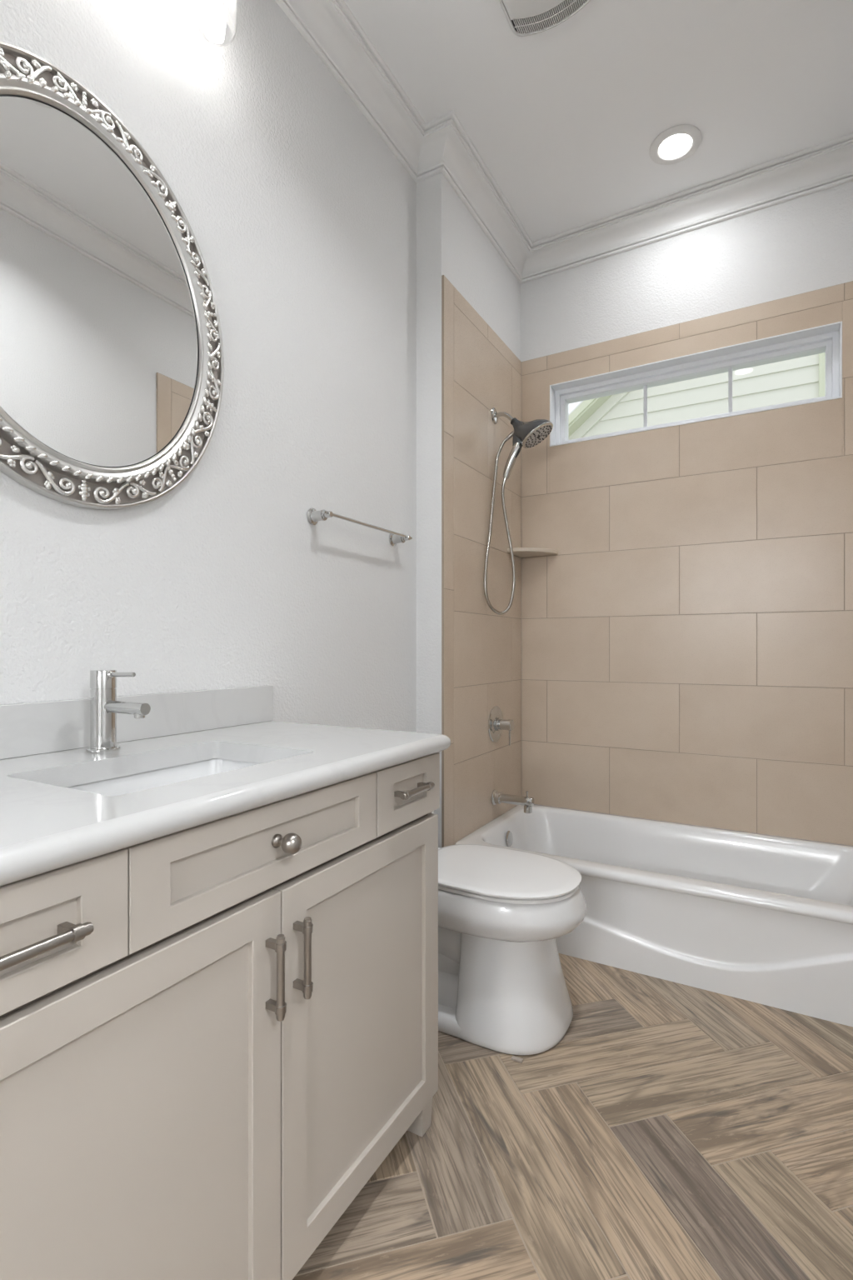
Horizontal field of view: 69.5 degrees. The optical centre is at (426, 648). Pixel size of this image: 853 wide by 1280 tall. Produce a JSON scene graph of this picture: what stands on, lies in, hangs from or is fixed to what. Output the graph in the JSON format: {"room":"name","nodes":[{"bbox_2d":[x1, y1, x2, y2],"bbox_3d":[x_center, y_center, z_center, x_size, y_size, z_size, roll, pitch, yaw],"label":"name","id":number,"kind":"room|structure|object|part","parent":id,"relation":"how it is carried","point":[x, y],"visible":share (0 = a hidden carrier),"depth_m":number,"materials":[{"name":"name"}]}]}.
{"room":"bathroom","nodes":[
{"label":"bathroom","id":0,"kind":"room"},
{"bbox_2d":[0,0,416,732],"bbox_3d":[-0.853,-0.431,1.125,0.100,3.087,3.110,0,0,30],"label":"wall","id":1,"kind":"structure","parent":0,"point":[302,217],"depth_m":1.69,"materials":[{"name":"white paint"}]},
{"bbox_2d":[0,41,224,509],"bbox_3d":[-0.698,-0.719,1.255,0.040,0.856,0.730,0,0,30],"label":"oval mirror","id":2,"kind":"object","parent":1,"relation":"attached to","point":[112,358],"visible":1,"depth_m":1.26,"materials":[{"name":"silver mirror"}]},
{"bbox_2d":[0,685,273,759],"bbox_3d":[-0.708,0.153,1.257,0.020,0.099,1.088,0,0,30],"label":"backsplash","id":3,"kind":"structure","parent":1,"relation":"attached to","point":[37,727],"depth_m":1.36,"materials":[{"name":"stone"}]},
{"bbox_2d":[192,0,237,44],"bbox_3d":[-0.638,-1.565,1.220,0.178,0.296,0.580,0,0,30],"label":"vanity light","id":4,"kind":"object","parent":1,"relation":"attached to","point":[217,2],"visible":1,"depth_m":1.42,"materials":[{"name":"white glass"}]},
{"bbox_3d":[-0.485,-1.522,1.410,0.056,0.070,0.056,0,0,30],"label":"bulb","id":5,"kind":"part","parent":4,"relation":"part of","materials":[{"name":"white glass"}]},
{"bbox_2d":[306,508,412,546],"bbox_3d":[-0.206,-0.407,2.084,0.074,0.052,0.513,0,0,30],"label":"towel bar","id":6,"kind":"object","parent":1,"relation":"attached to","point":[313,516],"visible":1,"depth_m":1.97,"materials":[{"name":"silver metal"}]},
{"bbox_3d":[-0.320,-0.407,1.883,0.074,0.052,0.052,0,0,30],"label":"post","id":7,"kind":"part","parent":6,"relation":"part of","materials":[{"name":"silver metal"}]},
{"bbox_3d":[-0.094,-0.407,2.280,0.074,0.052,0.052,0,0,30],"label":"post","id":8,"kind":"part","parent":6,"relation":"part of","materials":[{"name":"silver metal"}]},
{"bbox_2d":[416,172,521,848],"bbox_3d":[0.216,-0.431,2.878,0.224,3.087,0.996,0,0,30],"label":"wall","id":9,"kind":"structure","parent":0,"point":[469,363],"depth_m":2.57,"materials":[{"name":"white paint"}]},
{"bbox_2d":[488,705,514,745],"bbox_3d":[0.353,0.352,2.806,0.084,0.176,0.166,0,0,30],"label":"shower valve","id":10,"kind":"object","parent":9,"relation":"attached to","point":[497,723],"visible":1,"depth_m":2.79,"materials":[{"name":"silver metal"}]},
{"bbox_3d":[0.357,0.347,2.804,0.074,0.060,0.060,0,0,30],"label":"handle","id":11,"kind":"part","parent":10,"relation":"part of","materials":[{"name":"silver metal"}]},
{"bbox_3d":[0.378,0.404,2.792,0.008,0.072,0.008,0,0,30],"label":"lever","id":12,"kind":"part","parent":10,"relation":"part of","materials":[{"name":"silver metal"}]},
{"bbox_2d":[491,789,534,813],"bbox_3d":[0.391,0.682,2.769,0.186,0.095,0.070,0,0,30],"label":"tub spout","id":13,"kind":"object","parent":9,"relation":"attached to","point":[498,797],"visible":1,"depth_m":2.75,"materials":[{"name":"silver metal"}]},
{"bbox_2d":[483,407,553,614],"bbox_3d":[0.413,-0.625,2.727,0.290,0.950,0.179,0,0,18],"label":"shower fixture","id":14,"kind":"object","parent":9,"relation":"attached to","point":[525,434],"visible":1,"depth_m":2.75,"materials":[{"name":"silver metal"}]},
{"bbox_3d":[0.357,-1.045,2.789,0.102,0.063,0.019,0,0,30],"label":"shower arm","id":15,"kind":"part","parent":14,"relation":"part of","materials":[{"name":"silver metal"}]},
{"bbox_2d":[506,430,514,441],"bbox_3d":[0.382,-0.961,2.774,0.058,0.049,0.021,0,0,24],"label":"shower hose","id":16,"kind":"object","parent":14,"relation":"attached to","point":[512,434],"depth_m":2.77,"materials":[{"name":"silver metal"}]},
{"bbox_2d":[275,0,852,284],"bbox_3d":[0.114,-1.915,1.061,1.644,0.120,3.956,0,0,30],"label":"trim","id":17,"kind":"structure","parent":9,"relation":"attached to","point":[442,144],"depth_m":2.49,"materials":[{"name":"white paint"}]},
{"bbox_2d":[292,953,852,1279],"bbox_3d":[0.124,1.137,1.080,1.644,0.050,4.000,0,0,30],"label":"floor","id":18,"kind":"structure","parent":0,"point":[673,1131],"depth_m":1.34,"materials":[{"name":"brown wood"}]},
{"bbox_2d":[0,752,439,1279],"bbox_3d":[-0.455,0.677,1.119,0.596,0.870,1.063,0,0,30],"label":"vanity cabinet","id":19,"kind":"object","parent":18,"relation":"on","point":[214,1035],"visible":0.99,"depth_m":0.89,"materials":[{"name":"paint"}]},
{"bbox_3d":[-0.414,0.311,0.634,0.036,0.018,0.130,0,0,30],"label":"handle","id":20,"kind":"part","parent":19,"relation":"part of","materials":[{"name":"silver metal"}]},
{"bbox_3d":[-0.438,0.312,0.649,0.020,0.132,0.258,0,0,30],"label":"drawer","id":21,"kind":"part","parent":19,"relation":"part of","materials":[{"name":"paint"}]},
{"bbox_3d":[-0.372,0.715,0.765,0.020,0.648,0.526,0,0,30],"label":"door","id":22,"kind":"part","parent":19,"relation":"part of","materials":[{"name":"paint"}]},
{"bbox_3d":[-0.259,0.634,1.005,0.020,0.780,1.024,0,0,30],"label":"frame","id":23,"kind":"part","parent":19,"relation":"part of","materials":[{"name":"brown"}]},
{"bbox_2d":[0,720,450,885],"bbox_3d":[-0.462,0.222,1.123,0.580,0.038,1.099,0,0,30],"label":"countertop","id":24,"kind":"structure","parent":19,"relation":"on","point":[46,825],"depth_m":0.97,"materials":[{"name":"stone"}]},
{"bbox_2d":[85,670,150,753],"bbox_3d":[-0.599,0.122,1.192,0.168,0.160,0.060,0,0,30],"label":"faucet","id":25,"kind":"object","parent":24,"relation":"on","point":[104,706],"visible":1,"depth_m":1.19,"materials":[{"name":"silver metal"}]},
{"bbox_3d":[-0.588,0.051,1.186,0.075,0.012,0.012,0,0,30],"label":"lever","id":26,"kind":"part","parent":25,"relation":"part of","materials":[{"name":"silver metal"}]},
{"bbox_3d":[-0.575,0.116,1.178,0.113,0.030,0.024,0,0,30],"label":"spout","id":27,"kind":"part","parent":25,"relation":"part of","materials":[{"name":"silver metal"}]},
{"bbox_2d":[67,758,261,795],"bbox_3d":[-0.445,0.307,1.095,0.332,0.132,0.477,0,0,30],"label":"sink","id":28,"kind":"object","parent":24,"relation":"in","point":[151,779],"visible":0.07,"depth_m":1.23,"materials":[{"name":"white ceramic"}]},
{"bbox_3d":[-0.241,0.312,0.996,0.020,0.132,0.537,0,0,30],"label":"drawer","id":29,"kind":"part","parent":19,"relation":"part of","materials":[{"name":"paint"}]},
{"bbox_3d":[-0.233,0.507,0.954,0.036,0.130,0.017,0,0,30],"label":"handle","id":30,"kind":"part","parent":19,"relation":"part of","materials":[{"name":"silver metal"}]},
{"bbox_3d":[-0.221,0.309,0.978,0.048,0.033,0.033,0,0,30],"label":"knob","id":31,"kind":"part","parent":19,"relation":"part of","materials":[{"name":"silver metal"}]},
{"bbox_3d":[-0.202,0.505,1.008,0.036,0.130,0.017,0,0,30],"label":"handle","id":32,"kind":"part","parent":19,"relation":"part of","materials":[{"name":"silver metal"}]},
{"bbox_3d":[-0.111,0.715,1.224,0.020,0.648,0.525,0,0,30],"label":"door","id":33,"kind":"part","parent":19,"relation":"part of","materials":[{"name":"paint"}]},
{"bbox_3d":[-0.042,0.312,1.346,0.020,0.132,0.260,0,0,30],"label":"drawer","id":34,"kind":"part","parent":19,"relation":"part of","materials":[{"name":"paint"}]},
{"bbox_3d":[-0.026,0.303,1.317,0.036,0.017,0.128,0,0,30],"label":"handle","id":35,"kind":"part","parent":19,"relation":"part of","materials":[{"name":"silver metal"}]},
{"bbox_3d":[-0.017,1.078,1.428,0.047,0.070,0.047,0,0,30],"label":"leg","id":36,"kind":"part","parent":19,"relation":"part of","materials":[{"name":"paint"}]},
{"bbox_2d":[431,810,587,1055],"bbox_3d":[0.119,0.754,1.948,0.766,0.716,0.402,0,0,30],"label":"toilet","id":37,"kind":"object","parent":18,"relation":"on","point":[502,912],"visible":0.6,"depth_m":1.74,"materials":[{"name":"white ceramic"}]},
{"bbox_3d":[0.222,0.694,1.890,0.484,0.012,0.374,0,0,30],"label":"seat","id":38,"kind":"part","parent":37,"relation":"part of","materials":[{"name":"white plastic"}]},
{"bbox_3d":[0.220,0.678,1.891,0.500,0.014,0.385,0,0,30],"label":"lid","id":39,"kind":"part","parent":37,"relation":"part of","materials":[{"name":"white plastic"}]},
{"bbox_2d":[455,804,852,1026],"bbox_3d":[0.948,0.945,2.411,1.506,0.335,0.760,0,0,30],"label":"bathtub","id":40,"kind":"object","parent":18,"relation":"on","point":[765,919],"visible":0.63,"depth_m":2.12,"materials":[{"name":"white ceramic"}]},
{"bbox_3d":[0.371,0.850,2.752,0.016,0.068,0.068,0,0,30],"label":"overflow plate","id":41,"kind":"part","parent":40,"relation":"part of","materials":[{"name":"silver metal"}]},
{"bbox_2d":[344,0,852,242],"bbox_3d":[0.151,-2.025,1.126,1.844,0.100,4.306,0,0,30],"label":"ceiling","id":42,"kind":"structure","parent":0,"point":[566,118],"depth_m":2.16,"materials":[{"name":"white paint"}]},
{"bbox_2d":[499,0,590,36],"bbox_3d":[0.343,-1.961,1.813,0.260,0.026,0.276,0,0,30],"label":"exhaust fan","id":43,"kind":"object","parent":42,"relation":"attached to","point":[525,17],"visible":1,"depth_m":1.89,"materials":[{"name":"white plastic"}]},
{"bbox_3d":[0.343,-1.954,1.813,0.236,0.012,0.148,0,0,30],"label":"panel","id":44,"kind":"part","parent":43,"relation":"part of","materials":[{"name":"white plastic"}]},
{"bbox_2d":[650,124,701,164],"bbox_3d":[0.975,-1.969,2.412,0.190,0.011,0.190,0,0,30],"label":"recessed light","id":45,"kind":"object","parent":42,"relation":"in","point":[675,144],"visible":1,"depth_m":2.40,"materials":[{"name":"white plastic"}]},
{"bbox_2d":[520,180,852,845],"bbox_3d":[1.182,-0.431,2.821,1.530,3.087,0.180,0,0,30],"label":"wall","id":46,"kind":"structure","parent":0,"point":[687,637],"depth_m":2.72,"materials":[{"name":"beige tile"}]},
{"bbox_2d":[507,547,558,557],"bbox_3d":[0.517,-0.471,2.986,0.190,0.019,0.190,0,0,30],"label":"corner shelf","id":47,"kind":"object","parent":46,"relation":"attached to","point":[520,552],"visible":0.96,"depth_m":2.96,"materials":[{"name":"beige stone"}]},
{"bbox_2d":[550,320,842,446],"bbox_3d":[1.176,-1.150,2.823,1.203,0.305,0.182,0,0,30],"label":"window","id":48,"kind":"structure","parent":46,"relation":"in","point":[827,338],"depth_m":2.75,"materials":[{"name":"white plastic"}]},
{"label":"outside","id":49,"kind":"structure","parent":0,"visible":0},
{"bbox_2d":[568,352,824,439],"bbox_3d":[2.233,-1.449,7.520,5.087,5.925,2.720,0,0,30],"label":"neighbor house","id":50,"kind":"structure","parent":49,"point":[800,378],"depth_m":5.97,"materials":[{"name":"white paint"}]}
]}

